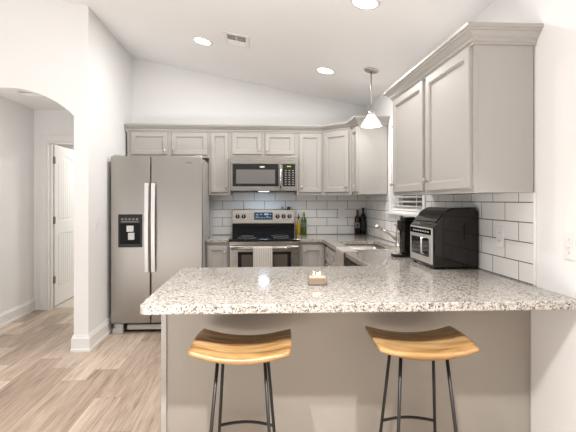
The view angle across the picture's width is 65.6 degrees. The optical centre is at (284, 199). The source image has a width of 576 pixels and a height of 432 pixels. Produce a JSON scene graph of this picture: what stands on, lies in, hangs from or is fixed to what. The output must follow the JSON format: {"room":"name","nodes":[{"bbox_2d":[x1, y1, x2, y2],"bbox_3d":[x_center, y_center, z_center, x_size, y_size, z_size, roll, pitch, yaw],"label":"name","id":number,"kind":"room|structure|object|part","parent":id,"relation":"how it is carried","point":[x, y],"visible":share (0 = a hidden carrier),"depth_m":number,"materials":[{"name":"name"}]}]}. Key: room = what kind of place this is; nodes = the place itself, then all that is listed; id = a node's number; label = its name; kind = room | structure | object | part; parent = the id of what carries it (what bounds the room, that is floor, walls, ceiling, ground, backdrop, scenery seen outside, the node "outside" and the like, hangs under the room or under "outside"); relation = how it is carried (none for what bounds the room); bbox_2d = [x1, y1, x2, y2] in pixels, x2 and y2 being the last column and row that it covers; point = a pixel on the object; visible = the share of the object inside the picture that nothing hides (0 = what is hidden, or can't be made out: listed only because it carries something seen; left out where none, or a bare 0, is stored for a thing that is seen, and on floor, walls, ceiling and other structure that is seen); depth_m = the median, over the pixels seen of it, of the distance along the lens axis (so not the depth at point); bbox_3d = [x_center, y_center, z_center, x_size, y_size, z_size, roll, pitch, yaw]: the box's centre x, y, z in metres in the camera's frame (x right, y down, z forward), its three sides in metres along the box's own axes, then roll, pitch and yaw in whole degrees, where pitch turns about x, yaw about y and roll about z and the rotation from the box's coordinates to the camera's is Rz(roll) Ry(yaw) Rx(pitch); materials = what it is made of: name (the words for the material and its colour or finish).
{"room":"kitchen","nodes":[
{"label":"kitchen","id":0,"kind":"room"},
{"bbox_2d":[0,96,33,312],"bbox_3d":[-3.061,0.065,4.774,0.120,2.550,1.550,0,0,-4],"label":"wall","id":1,"kind":"structure","parent":0,"point":[16,119],"depth_m":5.03,"materials":[{"name":"white paint"}]},
{"bbox_2d":[0,298,35,327],"bbox_3d":[-2.986,1.268,4.719,0.022,0.145,1.429,0,0,-4],"label":"baseboard","id":2,"kind":"structure","parent":1,"relation":"attached to","point":[6,317],"depth_m":5.01,"materials":[{"name":"white paint"}]},
{"bbox_2d":[0,0,92,334],"bbox_3d":[-3.502,-0.550,3.908,3.525,3.780,0.120,0,0,-4],"label":"wall","id":3,"kind":"structure","parent":0,"point":[46,46],"depth_m":3.95,"materials":[{"name":"white paint"}]},
{"bbox_2d":[34,109,73,309],"bbox_3d":[-2.509,0.065,5.527,1.080,2.550,0.120,0,0,-4],"label":"wall","id":4,"kind":"structure","parent":0,"point":[46,122],"depth_m":5.44,"materials":[{"name":"white paint"}]},
{"bbox_2d":[40,135,73,309],"bbox_3d":[-2.511,0.274,5.521,0.929,2.132,0.144,0,0,-4],"label":"door frame","id":5,"kind":"structure","parent":4,"relation":"attached to","point":[46,141],"depth_m":5.43,"materials":[{"name":"white paint"}]},
{"bbox_2d":[53,145,73,305],"bbox_3d":[-2.913,0.318,5.936,0.038,2.020,0.739,0,0,-4],"label":"door","id":6,"kind":"structure","parent":4,"relation":"in","point":[63,158],"depth_m":5.84,"materials":[{"name":"white paint"}]},
{"bbox_2d":[53,144,73,149],"bbox_3d":[-2.708,0.090,6.858,2.700,2.500,2.558,0,0,-4],"label":"wall","id":7,"kind":"structure","parent":0,"point":[70,146],"depth_m":7.96,"materials":[{"name":"white paint"}]},
{"bbox_2d":[0,296,160,431],"bbox_3d":[-1.917,1.390,2.529,6.508,0.100,11.300,0,0,-4],"label":"floor","id":8,"kind":"structure","parent":0,"point":[115,386],"depth_m":3.36,"materials":[{"name":"grey wood"}]},
{"bbox_2d":[111,155,209,333],"bbox_3d":[-1.305,0.443,4.857,0.904,1.795,0.856,0,0,-4],"label":"refrigerator","id":9,"kind":"object","parent":8,"relation":"on","point":[160,205],"visible":0.91,"depth_m":4.48,"materials":[{"name":"grey metal"}]},
{"bbox_3d":[-1.540,0.398,4.493,0.386,1.675,0.050,0,0,-4],"label":"door","id":10,"kind":"part","parent":9,"relation":"part of","materials":[{"name":"silver metal"}]},
{"bbox_3d":[-1.372,0.275,4.452,0.041,0.890,0.057,0,0,-4],"label":"handle","id":11,"kind":"part","parent":9,"relation":"part of","materials":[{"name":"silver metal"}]},
{"bbox_3d":[-1.308,0.275,4.456,0.041,0.890,0.057,0,0,-4],"label":"handle","id":12,"kind":"part","parent":9,"relation":"part of","materials":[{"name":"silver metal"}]},
{"bbox_3d":[-1.085,0.398,4.523,0.510,1.675,0.050,0,0,-4],"label":"door","id":13,"kind":"part","parent":9,"relation":"part of","materials":[{"name":"silver metal"}]},
{"bbox_2d":[206,243,228,267],"bbox_3d":[-0.744,0.902,5.123,0.240,0.875,0.661,0,0,-4],"label":"base cabinet","id":14,"kind":"object","parent":8,"relation":"on","point":[217,254],"visible":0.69,"depth_m":4.84,"materials":[{"name":"grey paint"}]},
{"bbox_2d":[206,235,231,242],"bbox_3d":[-0.746,0.445,5.135,0.242,0.038,0.636,0,0,-4],"label":"countertop","id":15,"kind":"structure","parent":14,"relation":"on","point":[213,238],"depth_m":4.83,"materials":[{"name":"white stone"}]},
{"bbox_2d":[188,328,291,431],"bbox_3d":[-0.178,0.968,1.933,0.416,0.744,0.400,0,0,1],"label":"bar stool","id":16,"kind":"object","parent":8,"relation":"on","point":[208,345],"visible":1,"depth_m":1.86,"materials":[{"name":"brown wood"}]},
{"bbox_3d":[-0.301,0.997,1.797,0.014,0.680,0.129,0,0,26],"label":"leg","id":17,"kind":"part","parent":16,"relation":"part of","materials":[{"name":"black metal"}]},
{"bbox_3d":[-0.298,0.997,2.071,0.014,0.680,0.129,0,0,-25],"label":"leg","id":18,"kind":"part","parent":16,"relation":"part of","materials":[{"name":"black metal"}]},
{"bbox_3d":[-0.178,0.626,1.933,0.416,0.061,0.335,0,0,1],"label":"seat","id":19,"kind":"part","parent":16,"relation":"part of","materials":[{"name":"brown wood"}]},
{"bbox_3d":[-0.058,0.997,1.794,0.014,0.680,0.129,0,0,-25],"label":"leg","id":20,"kind":"part","parent":16,"relation":"part of","materials":[{"name":"black"}]},
{"bbox_3d":[-0.054,0.997,2.068,0.014,0.680,0.129,0,0,26],"label":"leg","id":21,"kind":"part","parent":16,"relation":"part of","materials":[{"name":"black"}]},
{"bbox_2d":[229,210,299,266],"bbox_3d":[-0.235,0.729,5.105,0.756,1.222,0.756,0,0,-4],"label":"stove","id":22,"kind":"object","parent":8,"relation":"on","point":[250,228],"visible":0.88,"depth_m":5.00,"materials":[{"name":"grey metal"}]},
{"bbox_2d":[253,247,272,266],"bbox_3d":[-0.230,0.718,4.743,0.206,0.444,0.050,0,0,-4],"label":"kitchen towel","id":23,"kind":"object","parent":22,"relation":"hanging from","point":[262,256],"visible":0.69,"depth_m":4.72,"materials":[{"name":"beige fabric"}]},
{"bbox_3d":[-0.258,0.365,5.451,0.752,0.161,0.063,0,0,-4],"label":"splash glass","id":24,"kind":"part","parent":22,"relation":"part of","materials":[{"name":"black glass"}]},
{"bbox_3d":[-0.255,0.195,5.418,0.225,0.088,0.016,0,0,-4],"label":"clock panel","id":25,"kind":"part","parent":22,"relation":"part of","materials":[{"name":"blue"}]},
{"bbox_3d":[-0.215,0.794,4.814,0.750,0.601,0.044,0,0,-4],"label":"oven door","id":26,"kind":"part","parent":22,"relation":"part of","materials":[{"name":"silver metal"}]},
{"bbox_3d":[-0.216,0.469,4.820,0.756,0.043,0.032,0,0,-4],"label":"rail","id":27,"kind":"part","parent":22,"relation":"part of","materials":[{"name":"silver metal"}]},
{"bbox_3d":[-0.212,0.517,4.762,0.707,0.036,0.068,0,0,-4],"label":"handle","id":28,"kind":"part","parent":22,"relation":"part of","materials":[{"name":"silver metal"}]},
{"bbox_3d":[-0.214,0.777,4.790,0.570,0.445,0.002,0,0,-4],"label":"door glass","id":29,"kind":"part","parent":22,"relation":"part of","materials":[{"name":"black glass"}]},
{"bbox_2d":[229,234,299,241],"bbox_3d":[-0.235,0.432,5.106,0.756,0.028,0.620,0,0,-4],"label":"cooktop","id":30,"kind":"object","parent":22,"relation":"in","point":[235,237],"depth_m":4.86,"materials":[{"name":"black glass"}]},
{"bbox_2d":[299,242,325,266],"bbox_3d":[0.290,0.902,5.191,0.287,0.875,0.661,0,0,-4],"label":"base cabinet","id":31,"kind":"object","parent":8,"relation":"on","point":[311,254],"visible":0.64,"depth_m":4.90,"materials":[{"name":"grey paint"}]},
{"bbox_2d":[325,245,350,265],"bbox_3d":[0.773,0.902,4.290,0.651,0.875,1.260,0,0,-4],"label":"base cabinet","id":32,"kind":"object","parent":8,"relation":"on","point":[330,254],"visible":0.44,"depth_m":4.46,"materials":[{"name":"grey paint"}]},
{"bbox_3d":[0.465,0.575,4.651,0.019,0.150,0.380,0,0,-4],"label":"drawer","id":33,"kind":"part","parent":32,"relation":"part of","materials":[{"name":"grey paint"}]},
{"bbox_3d":[0.491,0.575,4.252,0.019,0.150,0.380,0,0,-4],"label":"drawer","id":34,"kind":"part","parent":32,"relation":"part of","materials":[{"name":"grey paint"}]},
{"bbox_2d":[161,310,530,431],"bbox_3d":[0.300,0.903,2.596,1.834,0.874,0.818,0,0,-4],"label":"base cabinet","id":35,"kind":"object","parent":8,"relation":"on","point":[332,379],"visible":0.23,"depth_m":2.19,"materials":[{"name":"grey paint"}]},
{"bbox_3d":[-0.576,0.903,2.148,0.025,0.874,0.038,0,0,-4],"label":"corner trim","id":36,"kind":"part","parent":35,"relation":"part of","materials":[{"name":"grey paint"}]},
{"bbox_2d":[140,234,575,314],"bbox_3d":[0.217,0.445,3.668,1.856,0.038,3.691,0,0,-4],"label":"countertop","id":37,"kind":"structure","parent":35,"relation":"on","point":[381,282],"depth_m":2.15,"materials":[{"name":"white stone"}]},
{"bbox_2d":[296,214,300,234],"bbox_3d":[0.170,0.295,5.423,0.050,0.262,0.050,0,0,-4],"label":"oil bottle","id":38,"kind":"object","parent":37,"relation":"on","point":[298,228],"visible":0.97,"depth_m":5.40,"materials":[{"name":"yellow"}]},
{"bbox_2d":[301,212,306,234],"bbox_3d":[0.235,0.287,5.427,0.066,0.277,0.066,0,0,-4],"label":"olive oil bottle","id":39,"kind":"object","parent":37,"relation":"on","point":[303,220],"visible":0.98,"depth_m":5.40,"materials":[{"name":"green glass"}]},
{"bbox_2d":[308,270,326,284],"bbox_3d":[0.166,0.395,2.271,0.092,0.062,0.092,0,0,0],"label":"candle","id":40,"kind":"object","parent":37,"relation":"on","point":[315,277],"visible":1,"depth_m":2.23,"materials":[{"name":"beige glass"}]},
{"bbox_2d":[335,247,357,265],"bbox_3d":[0.531,0.568,3.843,0.134,0.292,0.360,0,0,-4],"label":"dish towel","id":41,"kind":"object","parent":37,"relation":"on","point":[339,259],"visible":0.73,"depth_m":3.82,"materials":[{"name":"beige fabric"}]},
{"bbox_2d":[354,210,360,234],"bbox_3d":[0.901,0.273,5.516,0.074,0.306,0.075,0,0,-4],"label":"wine bottle","id":42,"kind":"object","parent":37,"relation":"on","point":[357,221],"visible":1,"depth_m":5.49,"materials":[{"name":"red"}]},
{"bbox_2d":[360,208,365,234],"bbox_3d":[0.971,0.261,5.531,0.076,0.331,0.076,0,0,-4],"label":"wine bottle","id":43,"kind":"object","parent":37,"relation":"on","point":[362,217],"visible":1,"depth_m":5.50,"materials":[{"name":"black glass"}]},
{"bbox_2d":[346,245,386,249],"bbox_3d":[0.780,0.565,4.261,0.427,0.198,0.816,0,0,-4],"label":"sink","id":44,"kind":"object","parent":37,"relation":"in","point":[359,247],"visible":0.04,"depth_m":4.67,"materials":[{"name":"silver metal"}]},
{"bbox_2d":[375,223,399,245],"bbox_3d":[0.956,0.319,4.122,0.254,0.214,0.060,0,0,-4],"label":"faucet","id":45,"kind":"object","parent":37,"relation":"on","point":[397,238],"visible":0.67,"depth_m":4.11,"materials":[{"name":"silver metal"}]},
{"bbox_3d":[0.969,0.319,4.123,0.158,0.125,0.026,0,0,-4],"label":"spout","id":46,"kind":"part","parent":45,"relation":"part of","materials":[{"name":"silver metal"}]},
{"bbox_2d":[391,215,415,256],"bbox_3d":[0.964,0.269,3.371,0.317,0.314,0.110,0,0,-4],"label":"coffee maker","id":47,"kind":"object","parent":37,"relation":"on","point":[403,225],"visible":0.77,"depth_m":3.32,"materials":[{"name":"black plastic"}]},
{"bbox_2d":[410,206,477,268],"bbox_3d":[1.018,0.235,2.938,0.331,0.382,0.400,0,0,-4],"label":"air fryer oven","id":48,"kind":"object","parent":37,"relation":"on","point":[442,236],"visible":1,"depth_m":2.75,"materials":[{"name":"black plastic"}]},
{"bbox_3d":[0.888,0.201,2.930,0.002,0.035,0.360,0,0,-4],"label":"control panel","id":49,"kind":"part","parent":48,"relation":"part of","materials":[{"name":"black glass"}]},
{"bbox_3d":[0.895,0.286,2.930,0.012,0.224,0.380,0,0,-4],"label":"panel","id":50,"kind":"part","parent":48,"relation":"part of","materials":[{"name":"silver metal"}]},
{"bbox_3d":[0.878,0.286,2.829,0.036,0.115,0.016,0,0,-4],"label":"handle","id":51,"kind":"part","parent":48,"relation":"part of","materials":[{"name":"silver metal"}]},
{"bbox_3d":[0.941,0.106,2.933,0.048,0.060,0.370,0,0,-4],"label":"panel","id":52,"kind":"part","parent":48,"relation":"part of","materials":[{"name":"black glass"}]},
{"bbox_3d":[1.238,0.903,2.253,0.006,0.874,0.006,0,0,-4],"label":"wall trim","id":53,"kind":"part","parent":35,"relation":"part of","materials":[{"name":"grey paint"}]},
{"bbox_2d":[350,260,358,265],"bbox_3d":[0.833,0.906,3.350,0.655,0.868,0.595,0,0,-4],"label":"dishwasher","id":54,"kind":"object","parent":8,"relation":"on","point":[352,263],"visible":0.08,"depth_m":3.53,"materials":[{"name":"black plastic"}]},
{"bbox_2d":[365,326,478,431],"bbox_3d":[0.589,0.968,1.978,0.416,0.744,0.400,0,0,0],"label":"bar stool","id":55,"kind":"object","parent":8,"relation":"on","point":[446,343],"visible":1,"depth_m":1.91,"materials":[{"name":"brown wood"}]},
{"bbox_3d":[0.467,0.997,2.115,0.014,0.680,0.129,0,0,-26],"label":"leg","id":56,"kind":"part","parent":55,"relation":"part of","materials":[{"name":"black metal"}]},
{"bbox_3d":[0.468,0.997,1.840,0.014,0.680,0.129,0,0,25],"label":"leg","id":57,"kind":"part","parent":55,"relation":"part of","materials":[{"name":"black metal"}]},
{"bbox_3d":[0.589,0.626,1.978,0.416,0.061,0.335,0,0,0],"label":"seat","id":58,"kind":"part","parent":55,"relation":"part of","materials":[{"name":"brown wood"}]},
{"bbox_3d":[0.710,0.997,2.116,0.014,0.680,0.129,0,0,25],"label":"leg","id":59,"kind":"part","parent":55,"relation":"part of","materials":[{"name":"black metal"}]},
{"bbox_3d":[0.712,0.997,1.841,0.014,0.680,0.129,0,0,-26],"label":"leg","id":60,"kind":"part","parent":55,"relation":"part of","materials":[{"name":"black metal"}]},
{"bbox_2d":[93,13,131,330],"bbox_3d":[-1.853,-0.260,4.733,0.125,3.200,1.309,0,0,-4],"label":"wall","id":61,"kind":"structure","parent":0,"point":[112,64],"depth_m":4.42,"materials":[{"name":"white paint"}]},
{"bbox_2d":[70,317,112,351],"bbox_3d":[-1.849,1.268,4.662,0.170,0.145,1.451,0,0,-4],"label":"baseboard","id":62,"kind":"structure","parent":61,"relation":"attached to","point":[79,343],"depth_m":4.00,"materials":[{"name":"white paint"}]},
{"bbox_2d":[95,218,97,230],"bbox_3d":[-1.745,0.225,4.164,0.016,0.116,0.074,0,0,-4],"label":"light switch","id":63,"kind":"object","parent":61,"relation":"attached to","point":[96,219],"visible":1,"depth_m":4.15,"materials":[{"name":"white plastic"}]},
{"bbox_2d":[0,0,494,109],"bbox_3d":[-1.888,-1.812,1.188,6.628,1.423,8.620,0,0,-4],"label":"ceiling","id":64,"kind":"structure","parent":0,"point":[289,39],"depth_m":3.87,"materials":[{"name":"white paint"}]},
{"bbox_2d":[15,91,44,96],"bbox_3d":[-2.587,-1.094,4.570,0.260,0.011,0.320,0,0,-4],"label":"ceiling vent","id":65,"kind":"object","parent":64,"relation":"in","point":[27,94],"visible":0.44,"depth_m":4.62,"materials":[{"name":"white metal"}]},
{"bbox_2d":[193,37,212,45],"bbox_3d":[-0.784,-1.521,4.288,0.192,0.042,0.195,0,0,-9],"label":"recessed light","id":66,"kind":"object","parent":64,"relation":"in","point":[199,40],"visible":1,"depth_m":4.28,"materials":[{"name":"white glass"}]},
{"bbox_2d":[223,31,248,48],"bbox_3d":[-0.435,-1.454,4.070,0.227,0.052,0.310,0,0,-4],"label":"ceiling vent","id":67,"kind":"object","parent":64,"relation":"in","point":[230,38],"visible":1,"depth_m":4.05,"materials":[{"name":"white metal"}]},
{"bbox_2d":[316,67,334,73],"bbox_3d":[0.407,-1.288,4.457,0.192,0.042,0.195,0,0,-9],"label":"recessed light","id":68,"kind":"object","parent":64,"relation":"in","point":[324,70],"visible":1,"depth_m":4.44,"materials":[{"name":"white glass"}]},
{"bbox_2d":[350,0,379,9],"bbox_3d":[0.524,-1.285,2.911,0.192,0.042,0.195,0,0,-9],"label":"recessed light","id":69,"kind":"object","parent":64,"relation":"in","point":[361,4],"visible":1,"depth_m":2.93,"materials":[{"name":"white glass"}]},
{"bbox_2d":[361,68,380,127],"bbox_3d":[0.811,-0.959,4.183,0.190,0.538,0.190,0,0,-4],"label":"pendant lamp","id":70,"kind":"object","parent":64,"relation":"hanging from","point":[371,121],"visible":1,"depth_m":4.16,"materials":[{"name":"silver metal"}]},
{"bbox_3d":[0.811,-1.020,4.183,0.014,0.368,0.014,0,0,-4],"label":"rod","id":71,"kind":"part","parent":70,"relation":"part of","materials":[{"name":"silver metal"}]},
{"bbox_3d":[0.811,-0.745,4.183,0.190,0.108,0.190,0,0,-4],"label":"lamp shade","id":72,"kind":"part","parent":70,"relation":"part of","materials":[{"name":"white glass"}]},
{"bbox_2d":[132,58,365,244],"bbox_3d":[-0.472,-0.224,5.541,2.988,3.129,0.120,0,0,-4],"label":"wall","id":73,"kind":"structure","parent":0,"point":[161,93],"depth_m":5.46,"materials":[{"name":"white paint"}]},
{"bbox_2d":[127,132,208,159],"bbox_3d":[-1.338,-0.640,5.238,0.920,0.309,0.353,0,0,-4],"label":"upper cabinet","id":74,"kind":"object","parent":73,"relation":"attached to","point":[138,143],"visible":0.93,"depth_m":5.10,"materials":[{"name":"grey paint"}]},
{"bbox_3d":[-1.541,-0.645,5.090,0.405,0.254,0.019,0,0,-4],"label":"door","id":75,"kind":"part","parent":74,"relation":"part of","materials":[{"name":"grey paint"}]},
{"bbox_3d":[-1.088,-0.645,5.120,0.407,0.254,0.019,0,0,-4],"label":"door","id":76,"kind":"part","parent":74,"relation":"part of","materials":[{"name":"grey paint"}]},
{"bbox_2d":[209,132,231,194],"bbox_3d":[-0.755,-0.425,5.276,0.246,0.739,0.353,0,0,-4],"label":"upper cabinet","id":77,"kind":"object","parent":73,"relation":"attached to","point":[219,143],"visible":1,"depth_m":5.14,"materials":[{"name":"grey paint"}]},
{"bbox_3d":[-0.746,-0.430,5.142,0.195,0.684,0.019,0,0,-4],"label":"door","id":78,"kind":"part","parent":77,"relation":"part of","materials":[{"name":"grey paint"}]},
{"bbox_2d":[231,133,296,155],"bbox_3d":[-0.248,-0.646,5.310,0.768,0.297,0.353,0,0,-4],"label":"upper cabinet","id":79,"kind":"object","parent":73,"relation":"attached to","point":[242,144],"visible":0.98,"depth_m":5.17,"materials":[{"name":"grey paint"}]},
{"bbox_3d":[-0.433,-0.650,5.163,0.335,0.244,0.019,0,0,-4],"label":"door","id":80,"kind":"part","parent":79,"relation":"part of","materials":[{"name":"grey paint"}]},
{"bbox_2d":[231,156,296,191],"bbox_3d":[-0.244,-0.298,5.253,0.756,0.404,0.462,0,0,-4],"label":"microwave","id":81,"kind":"object","parent":79,"relation":"attached to","point":[248,173],"visible":1,"depth_m":5.07,"materials":[{"name":"grey metal"}]},
{"bbox_3d":[-0.328,-0.281,5.068,0.521,0.251,0.003,0,0,-4],"label":"door glass","id":82,"kind":"part","parent":81,"relation":"part of","materials":[{"name":"black glass"}]},
{"bbox_3d":[-0.325,-0.256,5.085,0.573,0.303,0.030,0,0,-4],"label":"door","id":83,"kind":"part","parent":81,"relation":"part of","materials":[{"name":"silver metal"}]},
{"bbox_3d":[-0.234,-0.455,5.091,0.756,0.091,0.030,0,0,-4],"label":"vent panel","id":84,"kind":"part","parent":81,"relation":"part of","materials":[{"name":"silver metal"}]},
{"bbox_3d":[-0.043,-0.270,5.062,0.026,0.281,0.056,0,0,-4],"label":"handle","id":85,"kind":"part","parent":81,"relation":"part of","materials":[{"name":"silver metal"}]},
{"bbox_3d":[0.053,-0.256,5.109,0.181,0.303,0.030,0,0,-4],"label":"control panel","id":86,"kind":"part","parent":81,"relation":"part of","materials":[{"name":"silver metal"}]},
{"bbox_3d":[-0.056,-0.650,5.188,0.338,0.244,0.019,0,0,-4],"label":"door","id":87,"kind":"part","parent":79,"relation":"part of","materials":[{"name":"grey paint"}]},
{"bbox_2d":[213,193,366,234],"bbox_3d":[0.073,0.168,5.513,1.902,0.515,0.008,0,0,-4],"label":"backsplash","id":88,"kind":"structure","parent":73,"relation":"attached to","point":[321,211],"depth_m":5.52,"materials":[{"name":"tile"}]},
{"bbox_2d":[295,133,322,194],"bbox_3d":[0.290,-0.425,5.345,0.308,0.739,0.353,0,0,-4],"label":"upper cabinet","id":89,"kind":"object","parent":73,"relation":"attached to","point":[309,145],"visible":0.99,"depth_m":5.21,"materials":[{"name":"grey paint"}]},
{"bbox_2d":[323,129,352,194],"bbox_3d":[0.739,-0.425,5.247,0.592,0.739,0.609,0,0,-4],"label":"upper cabinet","id":90,"kind":"object","parent":73,"relation":"attached to","point":[336,145],"visible":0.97,"depth_m":5.07,"materials":[{"name":"grey paint"}]},
{"bbox_2d":[366,0,575,431],"bbox_3d":[1.359,0.040,1.403,0.120,2.600,8.620,0,0,-4],"label":"wall","id":91,"kind":"structure","parent":0,"point":[553,332],"depth_m":2.09,"materials":[{"name":"white paint"}]},
{"bbox_2d":[351,125,386,194],"bbox_3d":[0.888,-0.425,4.807,0.353,0.739,0.300,0,0,-4],"label":"upper cabinet","id":92,"kind":"object","parent":91,"relation":"attached to","point":[368,145],"visible":0.98,"depth_m":4.66,"materials":[{"name":"grey paint"}]},
{"bbox_2d":[125,116,389,133],"bbox_3d":[-0.317,-0.821,5.061,2.924,0.085,0.598,0,0,10],"label":"crown molding","id":93,"kind":"structure","parent":92,"relation":"attached to","point":[354,121],"depth_m":5.10,"materials":[{"name":"grey paint"}]},
{"bbox_3d":[0.754,-0.430,4.798,0.019,0.684,0.260,0,0,-4],"label":"door","id":94,"kind":"part","parent":92,"relation":"part of","materials":[{"name":"grey paint"}]},
{"bbox_3d":[0.773,-0.425,4.799,0.019,0.739,0.300,0,0,-4],"label":"frame","id":95,"kind":"part","parent":92,"relation":"part of","materials":[{"name":"grey paint"}]},
{"bbox_2d":[386,118,425,216],"bbox_3d":[1.147,-0.342,4.107,0.145,0.967,0.995,0,0,-4],"label":"window","id":96,"kind":"structure","parent":91,"relation":"in","point":[399,199],"depth_m":4.44,"materials":[{"name":"white paint"}]},
{"bbox_2d":[393,195,421,211],"bbox_3d":[1.149,-0.319,4.115,0.052,0.839,0.850,0,0,-4],"label":"window blind","id":97,"kind":"object","parent":96,"relation":"attached to","point":[416,196],"visible":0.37,"depth_m":4.08,"materials":[{"name":"white plastic"}]},
{"bbox_3d":[1.149,0.092,4.115,0.048,0.018,0.840,0,0,-4],"label":"rail","id":98,"kind":"part","parent":97,"relation":"part of","materials":[{"name":"white plastic"}]},
{"bbox_3d":[1.199,-0.318,4.118,0.006,0.769,0.784,0,0,-4],"label":"pane","id":99,"kind":"part","parent":96,"relation":"part of","materials":[{"name":"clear glass"}]},
{"bbox_2d":[366,193,532,284],"bbox_3d":[1.130,0.190,3.896,0.008,0.470,3.357,0,0,-4],"label":"backsplash","id":100,"kind":"structure","parent":91,"relation":"attached to","point":[513,212],"depth_m":2.56,"materials":[{"name":"tile"}]},
{"bbox_2d":[496,226,503,247],"bbox_3d":[1.213,0.208,2.515,0.008,0.116,0.074,0,0,-4],"label":"wall outlet","id":101,"kind":"object","parent":100,"relation":"attached to","point":[499,230],"visible":1,"depth_m":2.51,"materials":[{"name":"white plastic"}]},
{"bbox_2d":[389,44,532,195],"bbox_3d":[1.017,-0.408,2.850,0.353,0.749,1.287,0,0,-4],"label":"upper cabinet","id":102,"kind":"object","parent":91,"relation":"attached to","point":[466,127],"visible":0.98,"depth_m":2.22,"materials":[{"name":"grey paint"}]},
{"bbox_3d":[0.863,-0.409,3.141,0.019,0.705,0.605,0,0,-4],"label":"door","id":103,"kind":"part","parent":102,"relation":"part of","materials":[{"name":"grey paint"}]},
{"bbox_3d":[0.902,-0.408,2.842,0.019,0.749,1.287,0,0,-4],"label":"frame","id":104,"kind":"part","parent":102,"relation":"part of","materials":[{"name":"grey paint"}]},
{"bbox_3d":[0.905,-0.409,2.500,0.019,0.705,0.560,0,0,-4],"label":"door","id":105,"kind":"part","parent":102,"relation":"part of","materials":[{"name":"grey paint"}]},
{"bbox_2d":[383,21,543,101],"bbox_3d":[1.014,-0.807,2.849,0.376,0.085,1.422,0,0,-4],"label":"crown molding","id":106,"kind":"structure","parent":102,"relation":"attached to","point":[470,33],"depth_m":2.21,"materials":[{"name":"grey paint"}]},
{"bbox_2d":[533,193,535,285],"bbox_3d":[1.239,0.194,2.214,0.012,0.462,0.014,0,0,-4],"label":"trim","id":107,"kind":"structure","parent":91,"relation":"attached to","point":[534,194],"depth_m":2.21,"materials":[{"name":"white paint"}]},
{"bbox_2d":[563,233,575,260],"bbox_3d":[1.253,0.205,1.972,0.016,0.116,0.074,0,0,-4],"label":"light switch","id":108,"kind":"object","parent":91,"relation":"attached to","point":[569,240],"visible":1,"depth_m":1.97,"materials":[{"name":"white plastic"}]}
]}

